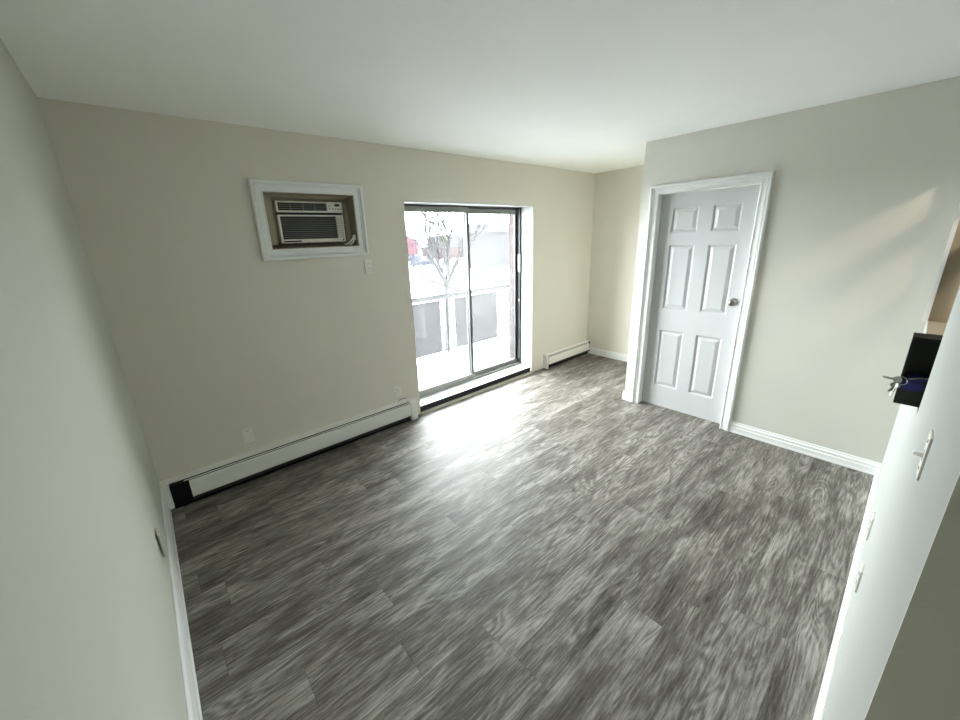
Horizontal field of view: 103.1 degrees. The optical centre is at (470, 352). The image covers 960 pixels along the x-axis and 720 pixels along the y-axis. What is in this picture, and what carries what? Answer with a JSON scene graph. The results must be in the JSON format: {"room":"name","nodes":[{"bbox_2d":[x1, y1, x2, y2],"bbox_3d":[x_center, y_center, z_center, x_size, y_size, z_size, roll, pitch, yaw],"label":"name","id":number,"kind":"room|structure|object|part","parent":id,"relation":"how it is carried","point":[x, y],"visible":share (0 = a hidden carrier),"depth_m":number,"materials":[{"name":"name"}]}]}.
{"room":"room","nodes":[
{"label":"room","id":0,"kind":"room"},
{"bbox_2d":[0,39,186,719],"bbox_3d":[-0.570,0.385,0.424,0.120,2.420,5.420,-16,22,-38],"label":"wall","id":1,"kind":"structure","parent":0,"point":[88,630],"depth_m":0.84,"materials":[{"name":"paint"}]},
{"bbox_2d":[155,527,166,556],"bbox_3d":[-1.406,0.860,1.725,0.073,0.118,0.009,13,22,41],"label":"wall plate","id":2,"kind":"object","parent":1,"relation":"attached to","point":[156,529],"visible":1,"depth_m":1.71,"materials":[{"name":"beige plastic"}]},
{"bbox_2d":[160,488,202,719],"bbox_3d":[-0.408,1.453,0.709,0.018,0.200,4.900,-16,22,-38],"label":"baseboard","id":3,"kind":"structure","parent":1,"relation":"attached to","point":[191,693],"depth_m":1.65,"materials":[{"name":"white wood"}]},
{"bbox_2d":[37,97,594,481],"bbox_3d":[-0.273,-0.675,3.900,5.072,2.420,0.300,-16,22,-38],"label":"wall","id":4,"kind":"structure","parent":0,"point":[214,340],"depth_m":2.66,"materials":[{"name":"beige paint"}]},
{"bbox_2d":[242,427,254,443],"bbox_3d":[-1.645,0.611,2.814,0.069,0.115,0.009,-16,22,-38],"label":"wall plate","id":5,"kind":"object","parent":4,"relation":"attached to","point":[248,435],"visible":1,"depth_m":2.81,"materials":[{"name":"beige plastic"}]},
{"bbox_2d":[159,396,417,508],"bbox_3d":[-1.288,0.748,3.124,1.968,0.214,0.071,-16,22,-38],"label":"baseboard heater","id":6,"kind":"object","parent":4,"relation":"attached to","point":[187,488],"visible":0.9,"depth_m":2.94,"materials":[{"name":"metal"}]},
{"bbox_2d":[247,178,368,260],"bbox_3d":[-1.151,-0.973,2.815,0.799,0.532,0.026,-16,22,-38],"label":"frame","id":7,"kind":"object","parent":4,"relation":"attached to","point":[256,186],"visible":1,"depth_m":2.75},
{"bbox_2d":[262,191,358,249],"bbox_3d":[-1.339,-1.030,3.027,0.647,0.380,0.548,-16,22,-38],"label":"air conditioner","id":8,"kind":"object","parent":4,"relation":"attached to","point":[295,220],"visible":0.98,"depth_m":2.89,"materials":[{"name":"beige plastic"}]},
{"bbox_2d":[276,202,340,214],"bbox_3d":[-1.223,-1.086,2.885,0.478,0.085,0.024,-16,22,-38],"label":"vent","id":9,"kind":"object","parent":8,"relation":"attached to","point":[282,208],"depth_m":2.87,"materials":[{"name":"plastic"}]},
{"bbox_3d":[-1.213,-0.994,2.905,0.486,0.293,0.045,-16,22,-38],"label":"panel","id":10,"kind":"part","parent":8,"relation":"part of","materials":[{"name":"beige plastic"}]},
{"bbox_2d":[280,216,342,239],"bbox_3d":[-1.212,-0.957,2.917,0.460,0.162,0.041,-16,22,-38],"label":"grille","id":11,"kind":"object","parent":8,"relation":"attached to","point":[291,227],"depth_m":2.91,"materials":[{"name":"plastic"}]},
{"bbox_3d":[-0.981,-0.906,3.064,0.106,0.081,0.041,-8,18,-18],"label":"power cord","id":12,"kind":"part","parent":8,"relation":"part of","materials":[{"name":"white plastic"}]},
{"bbox_2d":[364,259,373,273],"bbox_3d":[-0.848,-0.718,3.166,0.075,0.119,0.010,-16,22,-38],"label":"wall outlet","id":13,"kind":"object","parent":4,"relation":"attached to","point":[368,263],"visible":1,"depth_m":3.16,"materials":[{"name":"beige plastic"}]},
{"bbox_2d":[393,384,401,396],"bbox_3d":[-0.691,0.358,3.591,0.077,0.117,0.015,-16,22,-38],"label":"wall outlet","id":14,"kind":"object","parent":4,"relation":"attached to","point":[397,388],"visible":1,"depth_m":3.59,"materials":[{"name":"beige plastic"}]},
{"bbox_2d":[403,201,533,406],"bbox_3d":[0.014,-0.583,4.154,1.698,1.931,0.262,-16,22,-38],"label":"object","id":15,"kind":"structure","parent":4,"relation":"in","point":[523,214],"depth_m":4.44,"materials":[{"name":"paint"}]},
{"bbox_3d":[-0.323,-0.517,3.968,0.857,1.882,0.028,-16,22,-38],"label":"sash","id":16,"kind":"part","parent":15,"relation":"part of","materials":[{"name":"glass"}]},
{"bbox_3d":[-0.045,-0.601,4.221,1.686,1.914,0.080,-16,22,-38],"label":"frame","id":17,"kind":"part","parent":15,"relation":"part of","materials":[{"name":"grey metal"}]},
{"bbox_3d":[0.048,0.336,4.433,1.698,0.009,0.258,-16,22,-38],"label":"sill","id":18,"kind":"part","parent":15,"relation":"part of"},
{"bbox_3d":[0.259,-0.691,4.489,0.811,1.873,0.028,-16,22,-38],"label":"sash","id":19,"kind":"part","parent":15,"relation":"part of","materials":[{"name":"glass"}]},
{"bbox_2d":[420,368,529,411],"bbox_3d":[0.028,0.369,4.468,1.698,0.073,0.270,-16,22,-38],"label":"gap","id":20,"kind":"structure","parent":4,"relation":"attached to","point":[464,393],"depth_m":4.28,"materials":[{"name":"black"}]},
{"bbox_2d":[543,340,589,368],"bbox_3d":[1.341,0.016,5.269,0.979,0.188,0.071,-16,22,-38],"label":"baseboard heater","id":21,"kind":"object","parent":4,"relation":"attached to","point":[559,356],"visible":1,"depth_m":5.21,"materials":[{"name":"metal"}]},
{"bbox_3d":[1.341,0.004,5.285,0.955,0.166,0.044,-16,22,-38],"label":"plate","id":22,"kind":"part","parent":21,"relation":"part of","materials":[{"name":"metal"}]},
{"bbox_2d":[417,335,509,389],"bbox_3d":[0.066,0.175,5.665,5.400,0.150,1.330,-16,22,-38],"label":"floor","id":23,"kind":"structure","parent":0,"point":[435,369],"depth_m":5.59,"materials":[{"name":"concrete"}]},
{"bbox_2d":[412,284,508,358],"bbox_3d":[-0.285,-0.449,5.880,5.400,0.947,0.083,-16,22,-38],"label":"balcony railing","id":24,"kind":"object","parent":23,"relation":"on","point":[427,315],"visible":0.41,"depth_m":5.92,"materials":[{"name":"white metal"}]},
{"bbox_3d":[-0.797,-0.300,5.445,0.925,0.780,0.016,-16,22,-38],"label":"railing panel","id":25,"kind":"part","parent":24,"relation":"part of","materials":[{"name":"grey glass"}]},
{"bbox_3d":[-0.363,-0.406,5.861,0.028,0.880,0.025,-16,22,-38],"label":"post","id":26,"kind":"part","parent":24,"relation":"part of","materials":[{"name":"grey metal"}]},
{"bbox_3d":[-0.292,-0.862,5.745,5.400,0.055,0.050,-16,22,-38],"label":"rail","id":27,"kind":"part","parent":24,"relation":"part of","materials":[{"name":"white metal"}]},
{"bbox_3d":[-0.262,-0.069,5.984,5.400,0.010,0.024,-16,22,-38],"label":"rail","id":28,"kind":"part","parent":24,"relation":"part of","materials":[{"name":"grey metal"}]},
{"bbox_3d":[0.100,-0.555,6.176,0.915,0.780,0.016,-16,22,-38],"label":"railing panel","id":29,"kind":"part","parent":24,"relation":"part of","materials":[{"name":"grey glass"}]},
{"bbox_3d":[0.530,-0.659,6.589,0.028,0.880,0.025,-16,22,-38],"label":"post","id":30,"kind":"part","parent":24,"relation":"part of","materials":[{"name":"grey metal"}]},
{"bbox_3d":[1.015,-0.814,6.921,0.950,0.780,0.016,-16,22,-38],"label":"railing panel","id":31,"kind":"part","parent":24,"relation":"part of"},
{"bbox_2d":[0,0,959,172],"bbox_3d":[1.305,-1.374,1.621,5.192,0.120,5.420,-16,22,-38],"label":"ceiling","id":32,"kind":"structure","parent":0,"point":[576,85],"depth_m":1.68,"materials":[{"name":"paint"}]},
{"bbox_2d":[509,215,513,358],"bbox_3d":[-0.015,0.571,4.729,9.952,5.540,0.090,-16,22,-38],"label":"brick wall","id":33,"kind":"structure","parent":0,"point":[511,217],"depth_m":4.82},
{"bbox_2d":[171,353,873,719],"bbox_3d":[1.494,1.085,2.245,5.192,0.120,5.120,-16,22,-38],"label":"floor","id":34,"kind":"structure","parent":0,"point":[542,544],"depth_m":2.01,"materials":[{"name":"grey laminate"}]},
{"bbox_2d":[421,371,532,413],"bbox_3d":[0.141,0.430,4.351,1.698,0.016,0.032,-16,22,-38],"label":"threshold","id":35,"kind":"object","parent":34,"relation":"on","point":[530,372],"visible":1,"depth_m":4.25,"materials":[{"name":"grey metal"}]},
{"bbox_2d":[586,165,643,354],"bbox_3d":[2.133,-1.046,4.831,0.120,2.420,1.329,-16,22,-38],"label":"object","id":36,"kind":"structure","parent":0,"point":[617,193],"depth_m":4.99,"materials":[{"name":"beige paint"}]},
{"bbox_2d":[588,347,627,361],"bbox_3d":[2.090,0.071,5.160,0.018,0.095,1.229,-16,22,-38],"label":"baseboard","id":37,"kind":"structure","parent":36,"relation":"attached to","point":[609,354],"depth_m":5.33,"materials":[{"name":"white wood"}]},
{"bbox_2d":[625,76,959,462],"bbox_3d":[2.842,-0.313,2.312,0.120,2.420,3.771,-16,22,-38],"label":"wall","id":38,"kind":"structure","parent":0,"point":[865,200],"depth_m":2.59,"materials":[{"name":"beige paint"}]},
{"bbox_2d":[622,390,631,401],"bbox_3d":[1.668,0.437,3.999,0.138,0.095,0.100,-16,22,-38],"label":"baseboard","id":39,"kind":"structure","parent":38,"relation":"attached to","point":[626,395],"depth_m":3.96,"materials":[{"name":"white wood"}]},
{"bbox_2d":[642,184,760,423],"bbox_3d":[1.949,-0.372,3.362,0.102,1.972,0.728,-16,22,-38],"label":"door","id":40,"kind":"structure","parent":38,"relation":"in","point":[704,237],"depth_m":3.33,"materials":[{"name":"white paint"}]},
{"bbox_3d":[1.883,0.066,3.632,0.014,0.558,0.211,-16,22,-38],"label":"panel","id":41,"kind":"part","parent":40,"relation":"part of","materials":[{"name":"white paint"}]},
{"bbox_3d":[1.856,-0.670,3.410,0.014,0.572,0.211,-16,22,-38],"label":"panel","id":42,"kind":"part","parent":40,"relation":"part of","materials":[{"name":"white paint"}]},
{"bbox_3d":[1.838,-1.140,3.268,0.014,0.205,0.211,-16,22,-38],"label":"panel","id":43,"kind":"part","parent":40,"relation":"part of","materials":[{"name":"white paint"}]},
{"bbox_3d":[2.087,0.127,3.404,0.014,0.558,0.203,-16,22,-38],"label":"panel","id":44,"kind":"part","parent":40,"relation":"part of","materials":[{"name":"white paint"}]},
{"bbox_3d":[2.059,-0.609,3.182,0.014,0.572,0.203,-16,22,-38],"label":"panel","id":45,"kind":"part","parent":40,"relation":"part of","materials":[{"name":"white paint"}]},
{"bbox_3d":[2.041,-1.079,3.040,0.014,0.205,0.203,-16,22,-38],"label":"panel","id":46,"kind":"part","parent":40,"relation":"part of","materials":[{"name":"white paint"}]},
{"bbox_3d":[2.130,-0.407,3.099,0.066,0.064,0.064,-16,22,-38],"label":"knob","id":47,"kind":"part","parent":40,"relation":"part of","materials":[{"name":"silver metal"}]},
{"bbox_2d":[631,170,775,430],"bbox_3d":[1.950,-0.405,3.354,0.146,2.059,0.883,-16,22,-38],"label":"door frame","id":48,"kind":"structure","parent":38,"relation":"attached to","point":[766,179],"depth_m":3.17,"materials":[{"name":"white wood"}]},
{"bbox_2d":[728,421,881,474],"bbox_3d":[2.522,0.721,2.952,0.018,0.095,0.901,-16,22,-38],"label":"baseboard","id":49,"kind":"structure","parent":38,"relation":"attached to","point":[833,456],"depth_m":2.90,"materials":[{"name":"white wood"}]},
{"bbox_2d":[822,286,959,719],"bbox_3d":[1.733,0.021,1.344,2.898,2.420,0.150,-16,22,-38],"label":"wall","id":50,"kind":"structure","parent":0,"point":[909,511],"depth_m":0.81,"materials":[{"name":"white paint"}]},
{"bbox_2d":[813,464,881,719],"bbox_3d":[1.720,1.117,1.740,2.898,0.095,0.018,-16,22,-38],"label":"baseboard","id":51,"kind":"structure","parent":50,"relation":"attached to","point":[824,691],"depth_m":1.64,"materials":[{"name":"white wood"}]},
{"bbox_2d":[854,564,864,592],"bbox_3d":[1.484,0.862,1.456,0.060,0.098,0.009,-16,22,-38],"label":"wall outlet","id":52,"kind":"object","parent":50,"relation":"attached to","point":[860,574],"visible":0.99,"depth_m":1.44,"materials":[{"name":"beige plastic"}]},
{"bbox_2d":[866,512,875,539],"bbox_3d":[1.811,0.786,1.726,0.072,0.116,0.009,-16,22,-38],"label":"wall outlet","id":53,"kind":"object","parent":50,"relation":"attached to","point":[874,513],"visible":1,"depth_m":1.71,"materials":[{"name":"beige plastic"}]},
{"bbox_2d":[912,429,933,480],"bbox_3d":[0.890,0.200,0.756,0.056,0.094,0.018,-16,22,-38],"label":"light switch","id":54,"kind":"object","parent":50,"relation":"attached to","point":[923,454],"visible":1,"depth_m":0.74,"materials":[{"name":"beige plastic"}]},
{"bbox_2d":[918,321,947,409],"bbox_3d":[2.100,0.015,1.669,1.758,0.004,0.150,-16,22,-38],"label":"ledge","id":55,"kind":"object","parent":50,"relation":"attached to","point":[933,327],"visible":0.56,"depth_m":2.11,"materials":[{"name":"paint"}]},
{"bbox_2d":[893,332,942,407],"bbox_3d":[1.459,0.062,1.197,0.075,0.224,0.134,-16,22,-38],"label":"storage box","id":56,"kind":"object","parent":55,"relation":"on","point":[923,349],"visible":0.52,"depth_m":1.23,"materials":[{"name":"black plastic"}]},
{"bbox_2d":[882,376,928,395],"bbox_3d":[1.391,0.108,1.215,0.122,0.083,0.022,12,22,38],"label":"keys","id":57,"kind":"object","parent":56,"relation":"hanging from","point":[897,380],"visible":0.96,"depth_m":1.22,"materials":[{"name":"metal"}]},
{"bbox_2d":[901,373,928,391],"bbox_3d":[1.430,0.117,1.230,0.072,0.086,0.057,-16,22,-38],"label":"pouch","id":58,"kind":"object","parent":56,"relation":"in","point":[916,386],"visible":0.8,"depth_m":1.21,"materials":[{"name":"blue fabric"}]},
{"bbox_2d":[923,203,959,321],"bbox_3d":[2.700,-0.665,2.136,0.065,0.994,0.018,-16,22,-38],"label":"trim","id":59,"kind":"structure","parent":50,"relation":"attached to","point":[957,217],"depth_m":2.17,"materials":[{"name":"white wood"}]},
{"bbox_2d":[928,220,959,321],"bbox_3d":[2.753,-0.624,2.079,0.012,0.944,0.150,-16,22,-38],"label":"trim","id":60,"kind":"structure","parent":50,"relation":"attached to","point":[949,284],"depth_m":2.18,"materials":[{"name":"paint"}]},
{"bbox_2d":[864,473,959,719],"bbox_3d":[1.253,0.492,-0.158,0.124,2.420,1.909,-16,22,-38],"label":"wall","id":61,"kind":"structure","parent":0,"point":[920,677],"depth_m":0.50,"materials":[{"name":"beige paint"}]},
{"label":"outside","id":62,"kind":"structure","parent":0,"visible":0},
{"bbox_2d":[409,246,508,358],"bbox_3d":[-31.575,-34.038,131.980,250.000,0.200,238.200,-16,22,-38],"label":"ground","id":63,"kind":"structure","parent":62,"point":[496,276],"depth_m":36.78,"materials":[{"name":"white snow"}]},
{"bbox_2d":[407,236,420,255],"bbox_3d":[-18.801,-24.917,89.401,11.100,6.000,10.000,-16,22,-38],"label":"building","id":64,"kind":"structure","parent":63,"relation":"on","point":[413,248],"depth_m":87.90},
{"bbox_2d":[408,254,420,261],"bbox_3d":[-11.251,-19.674,78.957,1.760,1.450,4.300,11,21,36],"label":"car","id":65,"kind":"object","parent":63,"relation":"on","point":[410,256],"visible":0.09,"depth_m":77.67,"materials":[{"name":"metal"}]},
{"bbox_2d":[410,256,430,261],"bbox_3d":[-8.941,-16.899,69.468,1.760,1.450,4.300,11,21,36],"label":"car","id":66,"kind":"object","parent":63,"relation":"on","point":[411,260],"visible":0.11,"depth_m":68.46,"materials":[{"name":"metal"}]},
{"bbox_2d":[410,258,433,267],"bbox_3d":[-7.784,-14.559,61.566,1.760,1.450,4.300,11,21,36],"label":"car","id":67,"kind":"object","parent":63,"relation":"on","point":[420,262],"visible":0.94,"depth_m":60.43,"materials":[{"name":"metal"}]},
{"bbox_2d":[410,272,461,291],"bbox_3d":[-4.688,-7.982,41.573,0.240,0.180,22.566,-8,18,-18],"label":"kerb","id":68,"kind":"object","parent":63,"relation":"on","point":[411,273],"visible":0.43,"depth_m":38.52,"materials":[{"name":"grey concrete"}]},
{"bbox_2d":[421,245,463,258],"bbox_3d":[-5.112,-23.327,88.225,10.900,2.650,7.400,-16,22,-38],"label":"brick building","id":69,"kind":"structure","parent":63,"relation":"on","point":[454,249],"depth_m":85.02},
{"bbox_2d":[406,212,488,351],"bbox_3d":[-0.770,-2.386,12.430,3.158,6.014,1.838,-16,22,-38],"label":"bare tree","id":70,"kind":"object","parent":63,"relation":"on","point":[446,279],"visible":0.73,"depth_m":11.93,"materials":[{"name":"grey plant"}]},
{"bbox_2d":[431,235,463,245],"bbox_3d":[-4.285,-30.700,108.152,11.500,5.200,10.000,-16,22,-38],"label":"building","id":71,"kind":"structure","parent":63,"relation":"on","point":[455,239],"depth_m":102.07,"materials":[{"name":"white"}]},
{"bbox_2d":[469,223,508,268],"bbox_3d":[9.124,-17.310,60.522,24.100,6.100,1.900,-16,22,-38],"label":"building","id":72,"kind":"structure","parent":63,"relation":"on","point":[490,249],"depth_m":54.34,"materials":[{"name":"white"}]}
]}

